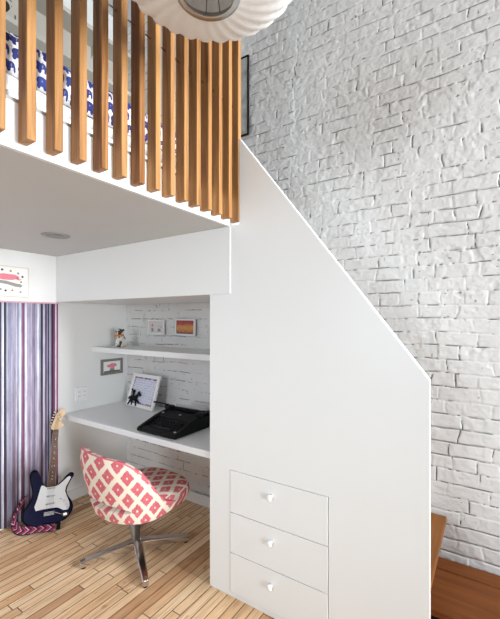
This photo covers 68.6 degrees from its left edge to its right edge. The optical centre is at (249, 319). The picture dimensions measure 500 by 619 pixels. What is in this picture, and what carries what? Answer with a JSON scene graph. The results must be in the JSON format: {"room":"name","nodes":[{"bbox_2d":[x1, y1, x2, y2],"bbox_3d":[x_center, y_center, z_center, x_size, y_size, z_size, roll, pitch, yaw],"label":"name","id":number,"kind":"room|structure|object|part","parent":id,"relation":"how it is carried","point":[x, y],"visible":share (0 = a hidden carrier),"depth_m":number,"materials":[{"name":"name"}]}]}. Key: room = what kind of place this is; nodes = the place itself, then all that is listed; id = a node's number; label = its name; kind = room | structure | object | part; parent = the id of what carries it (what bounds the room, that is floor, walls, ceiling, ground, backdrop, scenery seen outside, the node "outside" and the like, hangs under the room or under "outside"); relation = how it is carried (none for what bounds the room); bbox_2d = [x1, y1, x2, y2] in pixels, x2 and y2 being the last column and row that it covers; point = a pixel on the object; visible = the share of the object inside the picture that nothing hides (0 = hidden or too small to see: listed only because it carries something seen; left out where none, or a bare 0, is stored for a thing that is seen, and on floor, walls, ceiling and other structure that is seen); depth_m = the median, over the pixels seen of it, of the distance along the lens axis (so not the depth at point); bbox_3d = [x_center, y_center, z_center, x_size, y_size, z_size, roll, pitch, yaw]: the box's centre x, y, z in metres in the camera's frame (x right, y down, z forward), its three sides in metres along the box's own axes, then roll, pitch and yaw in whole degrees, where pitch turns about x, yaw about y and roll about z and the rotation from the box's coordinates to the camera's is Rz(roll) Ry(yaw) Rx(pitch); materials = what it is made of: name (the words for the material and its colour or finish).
{"room":"bedroom","nodes":[
{"label":"bedroom","id":0,"kind":"room"},
{"bbox_2d":[0,0,127,529],"bbox_3d":[-2.287,-0.650,1.932,0.100,4.300,4.105,0,0,33],"label":"wall","id":1,"kind":"structure","parent":0,"point":[82,327],"depth_m":3.11,"materials":[{"name":"white paint"}]},
{"bbox_2d":[0,265,28,297],"bbox_3d":[-1.767,-0.280,2.611,0.016,0.222,0.360,0,0,33],"label":"picture","id":2,"kind":"object","parent":1,"relation":"attached to","point":[14,281],"visible":1,"depth_m":2.67,"materials":[{"name":"paper"}]},
{"bbox_2d":[0,300,58,528],"bbox_3d":[-1.831,0.678,2.499,0.032,1.632,1.053,0,0,33],"label":"striped curtain","id":3,"kind":"object","parent":1,"relation":"hanging from","point":[28,330],"visible":0.79,"depth_m":2.72,"materials":[{"name":"purple fabric"}]},
{"bbox_2d":[6,14,130,103],"bbox_3d":[-1.948,-1.798,2.098,0.283,0.395,3.155,0,0,33],"label":"shelf","id":4,"kind":"object","parent":1,"relation":"attached to","point":[11,23],"visible":0.02,"depth_m":2.66,"materials":[{"name":"beige paint"}]},
{"bbox_2d":[6,0,17,20],"bbox_3d":[-1.721,-2.123,2.443,0.225,0.254,0.330,0,0,33],"label":"storage box","id":5,"kind":"object","parent":4,"relation":"on","point":[11,5],"visible":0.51,"depth_m":2.45,"materials":[{"name":"white"}]},
{"bbox_2d":[67,484,87,500],"bbox_3d":[-1.368,1.458,3.220,0.014,0.085,0.643,0,0,33],"label":"baseboard","id":6,"kind":"structure","parent":1,"relation":"attached to","point":[73,494],"depth_m":3.08,"materials":[{"name":"white paint"}]},
{"bbox_2d":[75,386,87,401],"bbox_3d":[-1.434,0.628,3.122,0.009,0.116,0.116,0,0,33],"label":"wall outlet","id":7,"kind":"object","parent":1,"relation":"attached to","point":[81,393],"visible":1,"depth_m":3.12,"materials":[{"name":"white paint"}]},
{"bbox_2d":[77,390,80,397],"bbox_3d":[-1.445,0.628,3.100,0.003,0.066,0.034,0,0,33],"label":"socket","id":8,"kind":"object","parent":7,"relation":"attached to","point":[78,391],"depth_m":3.10,"materials":[{"name":"white plastic"}]},
{"bbox_2d":[36,0,130,80],"bbox_3d":[-1.988,-2.213,2.124,0.188,0.395,3.155,0,0,33],"label":"shelf","id":9,"kind":"object","parent":1,"relation":"attached to","point":[40,4],"visible":0.15,"depth_m":3.00,"materials":[{"name":"beige paint"}]},
{"bbox_2d":[100,358,122,375],"bbox_3d":[-1.268,0.427,3.368,0.014,0.142,0.230,0,0,33],"label":"picture","id":10,"kind":"object","parent":1,"relation":"attached to","point":[107,366],"visible":1,"depth_m":3.36,"materials":[{"name":"wood"}]},
{"bbox_2d":[103,360,119,372],"bbox_3d":[-1.268,0.427,3.368,0.001,0.106,0.181,0,0,33],"label":"print","id":11,"kind":"object","parent":10,"relation":"attached to","point":[109,366],"depth_m":3.36,"materials":[{"name":"pink"}]},
{"bbox_2d":[92,0,145,26],"bbox_3d":[-0.400,-2.850,0.686,4.623,0.100,4.105,0,0,33],"label":"ceiling","id":12,"kind":"structure","parent":0,"point":[110,10],"depth_m":3.31,"materials":[{"name":"paint"}]},
{"bbox_2d":[133,0,291,42],"bbox_3d":[-0.120,-1.866,1.052,0.563,1.869,0.563,0,0,33],"label":"pendant lamp","id":13,"kind":"object","parent":12,"relation":"hanging from","point":[219,21],"visible":1,"depth_m":1.17,"materials":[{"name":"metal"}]},
{"bbox_2d":[0,494,274,618],"bbox_3d":[-0.400,1.540,0.686,4.623,0.080,4.105,0,0,33],"label":"floor","id":14,"kind":"structure","parent":0,"point":[42,577],"depth_m":2.15,"materials":[{"name":"brown wood"}]},
{"bbox_2d":[10,409,73,535],"bbox_3d":[-1.483,1.099,2.684,0.284,0.794,0.396,0,0,36],"label":"electric guitar","id":15,"kind":"object","parent":14,"relation":"on","point":[48,506],"visible":1,"depth_m":2.67,"materials":[{"name":"blue paint"}]},
{"bbox_2d":[80,446,189,587],"bbox_3d":[-0.736,1.139,2.364,0.654,0.722,0.626,0,0,37],"label":"swivel chair","id":16,"kind":"object","parent":14,"relation":"on","point":[120,492],"visible":1,"depth_m":2.13,"materials":[{"name":"fabric"}]},
{"bbox_3d":[-0.872,1.446,2.279,0.332,0.085,0.059,0,0,-25],"label":"leg","id":17,"kind":"part","parent":16,"relation":"part of","materials":[{"name":"silver metal"}]},
{"bbox_3d":[-0.805,0.980,2.270,0.638,0.390,0.380,0,0,37],"label":"backrest","id":18,"kind":"part","parent":16,"relation":"part of","materials":[{"name":"fabric"}]},
{"bbox_3d":[-0.790,1.446,2.499,0.059,0.085,0.332,0,0,-25],"label":"leg","id":19,"kind":"part","parent":16,"relation":"part of","materials":[{"name":"silver metal"}]},
{"bbox_3d":[-0.721,1.303,2.348,0.043,0.224,0.043,0,0,37],"label":"post","id":20,"kind":"part","parent":16,"relation":"part of","materials":[{"name":"metal"}]},
{"bbox_3d":[-0.652,1.446,2.197,0.059,0.085,0.332,0,0,-25],"label":"leg","id":21,"kind":"part","parent":16,"relation":"part of","materials":[{"name":"silver metal"}]},
{"bbox_3d":[-0.570,1.446,2.417,0.332,0.085,0.059,0,0,-25],"label":"leg","id":22,"kind":"part","parent":16,"relation":"part of","materials":[{"name":"silver metal"}]},
{"bbox_3d":[-0.661,1.115,2.425,0.524,0.131,0.425,0,0,37],"label":"seat","id":23,"kind":"part","parent":16,"relation":"part of","materials":[{"name":"fabric"}]},
{"bbox_2d":[210,139,446,618],"bbox_3d":[0.416,0.264,2.026,1.125,2.472,0.702,0,0,33],"label":"staircase","id":24,"kind":"structure","parent":14,"relation":"on","point":[320,414],"depth_m":1.75,"materials":[{"name":"white paint"}]},
{"bbox_3d":[0.099,1.337,1.835,0.032,0.032,0.034,0,0,33],"label":"knob","id":25,"kind":"part","parent":24,"relation":"part of","materials":[{"name":"white paint"}]},
{"bbox_3d":[0.099,1.119,1.835,0.032,0.032,0.034,0,0,33],"label":"knob","id":26,"kind":"part","parent":24,"relation":"part of","materials":[{"name":"white paint"}]},
{"bbox_3d":[0.099,0.890,1.835,0.032,0.032,0.034,0,0,33],"label":"knob","id":27,"kind":"part","parent":24,"relation":"part of","materials":[{"name":"white paint"}]},
{"bbox_2d":[230,552,328,618],"bbox_3d":[0.130,1.369,1.848,0.558,0.211,0.021,0,0,33],"label":"drawer","id":28,"kind":"object","parent":24,"relation":"in","point":[290,597],"depth_m":1.84,"materials":[{"name":"white paint"}]},
{"bbox_2d":[230,512,328,593],"bbox_3d":[0.130,1.153,1.848,0.558,0.215,0.021,0,0,33],"label":"drawer","id":29,"kind":"object","parent":24,"relation":"in","point":[299,559],"depth_m":1.82,"materials":[{"name":"white paint"}]},
{"bbox_2d":[230,470,328,545],"bbox_3d":[0.130,0.929,1.848,0.558,0.226,0.021,0,0,33],"label":"drawer","id":30,"kind":"object","parent":24,"relation":"in","point":[301,513],"depth_m":1.82,"materials":[{"name":"white paint"}]},
{"bbox_2d":[431,557,499,618],"bbox_3d":[1.368,1.404,1.560,1.335,0.192,0.427,0,0,33],"label":"step","id":31,"kind":"structure","parent":14,"relation":"on","point":[458,591],"depth_m":1.75,"materials":[{"name":"brown wood"}]},
{"bbox_2d":[56,226,230,304],"bbox_3d":[-0.648,-0.326,2.748,1.737,0.366,0.674,0,0,33],"label":"wall header","id":32,"kind":"structure","parent":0,"point":[196,266],"depth_m":2.35,"materials":[{"name":"white paint"}]},
{"bbox_2d":[0,94,238,256],"bbox_3d":[-1.556,-0.587,1.370,1.735,0.154,3.971,0,0,33],"label":"platform","id":33,"kind":"object","parent":32,"relation":"attached to","point":[40,192],"visible":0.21,"depth_m":1.63,"materials":[{"name":"paint"}]},
{"bbox_2d":[41,232,70,238],"bbox_3d":[-1.169,-0.507,2.205,0.160,0.005,0.160,0,0,33],"label":"recessed light","id":34,"kind":"object","parent":33,"relation":"attached to","point":[55,235],"visible":1,"depth_m":2.21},
{"bbox_2d":[6,72,175,172],"bbox_3d":[-1.293,-0.762,1.219,0.978,0.195,2.110,0,0,33],"label":"bed","id":35,"kind":"object","parent":33,"relation":"on","point":[11,82],"visible":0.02,"depth_m":1.25,"materials":[{"name":"white fabric"}]},
{"bbox_2d":[6,31,175,155],"bbox_3d":[-1.288,-0.845,1.210,1.020,0.171,2.001,0,0,33],"label":"blanket","id":36,"kind":"object","parent":35,"relation":"on","point":[11,39],"visible":0.14,"depth_m":1.23,"materials":[{"name":"blue fabric"}]},
{"bbox_2d":[0,0,240,222],"bbox_3d":[-0.587,-1.240,1.212,0.053,1.420,1.876,0,0,33],"label":"railing","id":37,"kind":"object","parent":33,"relation":"attached to","point":[214,70],"visible":0.96,"depth_m":1.46,"materials":[{"name":"brown wood"}]},
{"bbox_3d":[-0.595,-1.150,1.214,0.006,0.006,1.870,0,0,33],"label":"steel rod","id":38,"kind":"part","parent":37,"relation":"part of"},
{"bbox_2d":[126,0,499,575],"bbox_3d":[0.487,-0.650,2.481,3.924,4.300,0.132,0,0,33],"label":"wall","id":39,"kind":"structure","parent":0,"point":[378,121],"depth_m":2.13,"materials":[{"name":"paint"}]},
{"bbox_2d":[62,400,209,458],"bbox_3d":[-0.698,0.785,2.806,1.588,0.040,0.624,0,0,33],"label":"desk","id":40,"kind":"object","parent":39,"relation":"attached to","point":[120,418],"visible":0.35,"depth_m":2.71,"materials":[{"name":"white paint"}]},
{"bbox_2d":[126,372,160,411],"bbox_3d":[-0.934,0.621,3.199,0.390,0.285,0.100,0,0,39],"label":"frame","id":41,"kind":"object","parent":40,"relation":"on","point":[143,391],"visible":1,"depth_m":3.19,"materials":[{"name":"white paint"}]},
{"bbox_2d":[130,376,156,406],"bbox_3d":[-0.931,0.621,3.202,0.330,0.232,0.003,0,-16,40],"label":"print","id":42,"kind":"object","parent":41,"relation":"in","point":[136,376],"depth_m":3.20},
{"bbox_2d":[137,401,209,439],"bbox_3d":[-0.565,0.692,2.589,0.557,0.138,0.355,0,0,33],"label":"typewriter","id":43,"kind":"object","parent":40,"relation":"on","point":[174,422],"visible":0.97,"depth_m":2.53,"materials":[{"name":"black plastic"}]},
{"bbox_2d":[92,345,209,360],"bbox_3d":[-0.622,0.257,2.920,1.588,0.042,0.351,0,0,33],"label":"wall shelf","id":44,"kind":"object","parent":39,"relation":"attached to","point":[167,352],"visible":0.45,"depth_m":2.84,"materials":[{"name":"white paint"}]},
{"bbox_2d":[114,329,127,346],"bbox_3d":[-1.137,0.156,3.228,0.124,0.160,0.126,0,0,-32],"label":"dog figurine","id":45,"kind":"object","parent":44,"relation":"on","point":[121,341],"visible":1,"depth_m":3.19,"materials":[{"name":"ceramic"}]},
{"bbox_2d":[148,320,164,334],"bbox_3d":[-0.833,0.063,3.252,0.205,0.128,0.016,1,0,33],"label":"picture","id":46,"kind":"object","parent":39,"relation":"attached to","point":[154,326],"visible":1,"depth_m":3.25,"materials":[{"name":"white paper"}]},
{"bbox_2d":[149,321,162,332],"bbox_3d":[-0.833,0.063,3.252,0.180,0.104,0.001,0,0,33],"label":"print","id":47,"kind":"object","parent":46,"relation":"attached to","point":[154,326],"depth_m":3.25,"materials":[{"name":"white paper"}]},
{"bbox_2d":[175,319,195,335],"bbox_3d":[-0.540,0.060,3.057,0.225,0.140,0.018,1,1,33],"label":"picture","id":48,"kind":"object","parent":39,"relation":"attached to","point":[185,327],"visible":1,"depth_m":3.05,"materials":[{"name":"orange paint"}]},
{"bbox_2d":[177,320,193,333],"bbox_3d":[-0.539,0.060,3.058,0.197,0.112,0.001,1,1,33],"label":"print","id":49,"kind":"object","parent":48,"relation":"attached to","point":[183,326],"depth_m":3.06},
{"bbox_2d":[186,490,209,507],"bbox_3d":[-0.533,1.458,3.066,1.549,0.085,0.016,0,0,33],"label":"baseboard","id":50,"kind":"structure","parent":39,"relation":"attached to","point":[195,497],"depth_m":2.98,"materials":[{"name":"white paint"}]},
{"bbox_2d":[241,54,248,136],"bbox_3d":[-0.234,-1.667,2.857,0.540,0.590,0.012,0,0,33],"label":"framed print","id":51,"kind":"object","parent":39,"relation":"attached to","point":[245,59],"visible":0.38,"depth_m":2.72,"materials":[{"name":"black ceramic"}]}
]}

